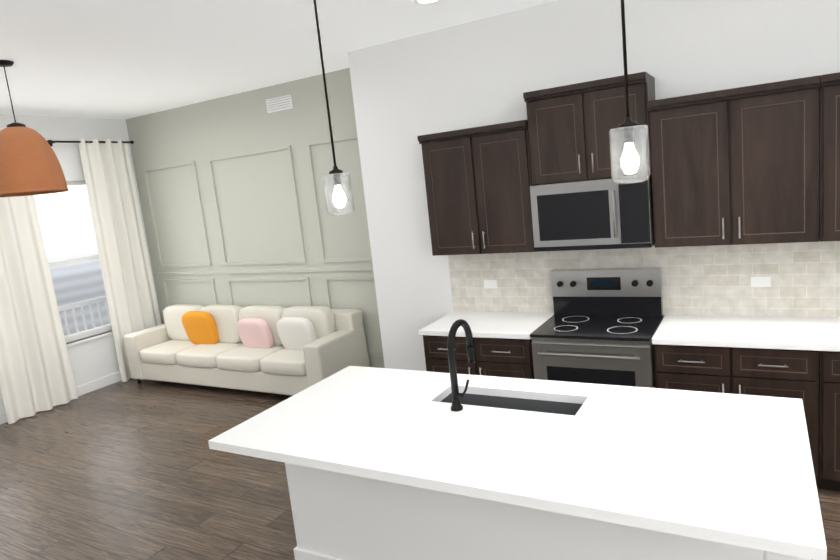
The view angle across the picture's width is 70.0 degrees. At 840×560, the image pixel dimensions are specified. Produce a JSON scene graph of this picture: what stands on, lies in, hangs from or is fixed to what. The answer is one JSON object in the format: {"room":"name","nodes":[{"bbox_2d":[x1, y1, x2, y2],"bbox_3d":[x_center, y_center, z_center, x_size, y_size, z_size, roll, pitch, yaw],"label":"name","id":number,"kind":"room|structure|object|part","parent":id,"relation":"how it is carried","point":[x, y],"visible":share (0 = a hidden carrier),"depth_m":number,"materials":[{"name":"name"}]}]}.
{"room":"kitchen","nodes":[
{"label":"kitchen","id":0,"kind":"room"},
{"bbox_2d":[0,114,119,413],"bbox_3d":[-4.854,0.022,5.717,0.200,3.200,4.990,-1,11,30],"label":"wall","id":1,"kind":"structure","parent":0,"point":[95,359],"depth_m":6.99,"materials":[{"name":"white paint"}]},
{"bbox_2d":[0,372,121,424],"bbox_3d":[-4.512,1.506,6.049,0.030,0.110,4.692,-1,11,30],"label":"baseboard","id":2,"kind":"structure","parent":1,"relation":"attached to","point":[97,384],"depth_m":7.13,"materials":[{"name":"white wood"}]},
{"bbox_2d":[35,181,112,346],"bbox_3d":[-4.067,-0.201,6.995,0.165,1.870,0.980,-1,11,30],"label":"window","id":3,"kind":"structure","parent":1,"relation":"in","point":[89,334],"depth_m":7.00,"materials":[{"name":"clear glass"}]},
{"bbox_2d":[0,139,160,423],"bbox_3d":[-4.595,0.115,5.772,0.188,2.923,4.644,-1,11,30],"label":"curtains","id":4,"kind":"object","parent":1,"relation":"attached to","point":[36,374],"visible":0.9,"depth_m":6.67,"materials":[{"name":"fabric"}]},
{"bbox_3d":[-4.759,-1.286,5.556,0.149,0.070,4.644,-1,11,30],"label":"curtain rod","id":5,"kind":"part","parent":4,"relation":"part of","materials":[{"name":"black metal"}]},
{"bbox_2d":[0,0,554,118],"bbox_3d":[-0.827,-1.346,1.084,11.920,0.120,9.200,-1,11,30],"label":"ceiling","id":6,"kind":"structure","parent":0,"point":[116,59],"depth_m":4.46,"materials":[{"name":"paint"}]},
{"bbox_2d":[0,60,68,196],"bbox_3d":[-2.966,-1.110,4.412,0.512,0.952,0.512,-1,11,30],"label":"rattan pendant light","id":7,"kind":"object","parent":6,"relation":"hanging from","point":[29,163],"visible":1,"depth_m":4.30,"materials":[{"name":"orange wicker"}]},
{"bbox_2d":[313,0,353,215],"bbox_3d":[-0.422,-0.921,2.611,0.124,1.279,0.124,-1,11,30],"label":"pendant light","id":8,"kind":"object","parent":6,"relation":"hanging from","point":[339,198],"visible":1,"depth_m":2.66,"materials":[{"name":"clear glass"}]},
{"bbox_2d":[414,0,440,4],"bbox_3d":[0.054,-1.828,3.908,0.190,0.009,0.190,-1,11,30],"label":"recessed light","id":9,"kind":"object","parent":6,"relation":"in","point":[423,2],"visible":0.98,"depth_m":3.96,"materials":[{"name":"white"}]},
{"bbox_2d":[609,0,649,183],"bbox_3d":[0.645,-0.938,1.919,0.124,1.249,0.124,-1,11,30],"label":"pendant light","id":10,"kind":"object","parent":6,"relation":"hanging from","point":[630,159],"visible":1,"depth_m":1.97,"materials":[{"name":"clear glass"}]},
{"bbox_2d":[0,378,839,559],"bbox_3d":[-0.484,1.904,1.608,11.920,0.100,9.200,-1,11,30],"label":"floor","id":11,"kind":"structure","parent":0,"point":[131,469],"depth_m":4.54,"materials":[{"name":"brown wood"}]},
{"bbox_2d":[124,304,370,394],"bbox_3d":[-2.029,0.743,6.726,2.992,0.880,0.801,-1,11,30],"label":"sofa","id":12,"kind":"object","parent":11,"relation":"on","point":[293,350],"visible":1,"depth_m":6.39,"materials":[{"name":"fabric"}]},
{"bbox_2d":[423,336,533,378],"bbox_3d":[0.584,0.790,4.722,0.875,0.880,0.618,-1,11,30],"label":"base cabinet","id":13,"kind":"object","parent":11,"relation":"on","point":[499,358],"depth_m":4.37,"materials":[{"name":"brown wood"}]},
{"bbox_2d":[418,312,553,339],"bbox_3d":[0.528,0.340,4.646,0.892,0.040,0.632,-1,11,30],"label":"countertop","id":14,"kind":"structure","parent":13,"relation":"on","point":[483,325],"depth_m":4.55,"materials":[{"name":"white stone"}]},
{"bbox_2d":[285,437,816,559],"bbox_3d":[0.460,1.090,2.932,2.419,0.885,0.615,-1,11,30],"label":"kitchen island","id":15,"kind":"object","parent":11,"relation":"on","point":[336,517],"depth_m":2.81,"materials":[{"name":"paint"}]},
{"bbox_2d":[208,367,826,559],"bbox_3d":[0.334,0.663,2.743,2.446,0.040,1.150,-1,11,30],"label":"island countertop","id":16,"kind":"structure","parent":15,"relation":"on","point":[731,470],"depth_m":2.42,"materials":[{"name":"white stone"}]},
{"bbox_2d":[447,319,479,410],"bbox_3d":[0.228,0.402,2.965,0.105,0.423,0.265,-1,11,30],"label":"faucet","id":17,"kind":"object","parent":16,"relation":"on","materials":[{"name":"black metal"}]},
{"bbox_2d":[444,391,579,414],"bbox_3d":[0.450,0.730,3.008,0.764,0.224,0.264,-1,11,30],"label":"sink","id":18,"kind":"object","parent":16,"relation":"in","point":[477,396],"depth_m":3.08,"materials":[{"name":"grey metal"}]},
{"bbox_2d":[530,268,663,387],"bbox_3d":[1.266,0.602,4.230,0.780,1.265,0.668,-1,11,30],"label":"range","id":19,"kind":"object","parent":11,"relation":"on","point":[599,326],"visible":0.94,"depth_m":4.15,"materials":[{"name":"silver metal"}]},
{"bbox_2d":[653,344,816,485],"bbox_3d":[2.040,0.771,3.891,0.876,0.880,0.618,-1,11,30],"label":"base cabinet","id":20,"kind":"object","parent":11,"relation":"on","point":[770,372],"depth_m":3.55,"materials":[{"name":"brown wood"}]},
{"bbox_2d":[652,312,839,351],"bbox_3d":[3.358,0.302,3.030,4.038,0.040,0.632,-1,11,30],"label":"countertop","id":21,"kind":"structure","parent":20,"relation":"on","point":[783,333],"depth_m":3.68,"materials":[{"name":"white stone"}]},
{"bbox_2d":[817,352,839,490],"bbox_3d":[2.877,0.760,3.413,1.051,0.880,0.618,-1,11,30],"label":"base cabinet","id":22,"kind":"object","parent":11,"relation":"on","point":[828,363],"depth_m":3.39,"materials":[{"name":"brown wood"}]},
{"bbox_2d":[84,0,839,370],"bbox_3d":[1.246,-0.481,4.847,11.670,3.200,0.710,-1,11,30],"label":"wall","id":23,"kind":"structure","parent":0,"point":[390,102],"depth_m":5.27,"materials":[{"name":"white paint"}]},
{"bbox_2d":[143,135,382,356],"bbox_3d":[-1.854,-0.298,6.875,3.830,2.280,0.022,-1,11,30],"label":"trim","id":24,"kind":"structure","parent":23,"relation":"attached to","point":[309,144],"depth_m":6.80,"materials":[{"name":"green paint"}]},
{"bbox_2d":[266,94,292,112],"bbox_3d":[-1.486,-1.857,6.326,0.350,0.140,0.011,-1,11,30],"label":"air vent","id":25,"kind":"object","parent":23,"relation":"in","point":[281,103],"visible":1,"depth_m":6.32,"materials":[{"name":"white plastic"}]},
{"bbox_2d":[417,120,544,259],"bbox_3d":[0.490,-0.681,4.591,0.856,0.930,0.378,-1,11,30],"label":"upper cabinet","id":26,"kind":"object","parent":23,"relation":"attached to","point":[477,178],"depth_m":4.44,"materials":[{"name":"brown wood"}]},
{"bbox_2d":[523,72,654,187],"bbox_3d":[1.177,-1.015,4.127,0.796,0.630,0.378,-1,11,30],"label":"upper cabinet","id":27,"kind":"object","parent":23,"relation":"attached to","point":[567,127],"depth_m":4.00,"materials":[{"name":"brown wood"}]},
{"bbox_2d":[530,174,654,251],"bbox_3d":[1.217,-0.467,4.186,0.786,0.463,0.446,-1,11,30],"label":"microwave","id":28,"kind":"object","parent":27,"relation":"attached to","point":[601,213],"visible":0.94,"depth_m":4.01,"materials":[{"name":"silver metal"}]},
{"bbox_2d":[447,192,839,332],"bbox_3d":[2.749,0.003,3.670,5.725,0.590,0.018,-1,11,30],"label":"backsplash","id":29,"kind":"structure","parent":23,"relation":"attached to","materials":[{"name":"tile"}]},
{"bbox_2d":[649,76,816,251],"bbox_3d":[1.952,-0.700,3.756,0.903,0.930,0.378,-1,11,30],"label":"upper cabinet","id":30,"kind":"object","parent":23,"relation":"attached to","point":[734,167],"depth_m":3.61,"materials":[{"name":"brown wood"}]},
{"bbox_2d":[817,72,839,243],"bbox_3d":[2.791,-0.712,3.277,1.030,0.930,0.378,-1,11,30],"label":"upper cabinet","id":31,"kind":"object","parent":23,"relation":"attached to","point":[828,85],"depth_m":3.38,"materials":[{"name":"brown wood"}]},
{"label":"outside","id":32,"kind":"structure","parent":0,"visible":0},
{"bbox_2d":[34,185,108,335],"bbox_3d":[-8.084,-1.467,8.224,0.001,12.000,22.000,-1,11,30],"label":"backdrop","id":33,"kind":"structure","parent":32,"point":[70,243],"depth_m":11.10,"materials":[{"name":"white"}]},
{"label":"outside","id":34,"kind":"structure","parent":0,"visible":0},
{"bbox_2d":[58,296,110,334],"bbox_3d":[-5.127,1.131,6.534,0.850,1.020,7.400,-1,11,30],"label":"railing","id":35,"kind":"object","parent":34,"point":[72,306],"depth_m":8.19,"materials":[{"name":"metal"}]}
]}

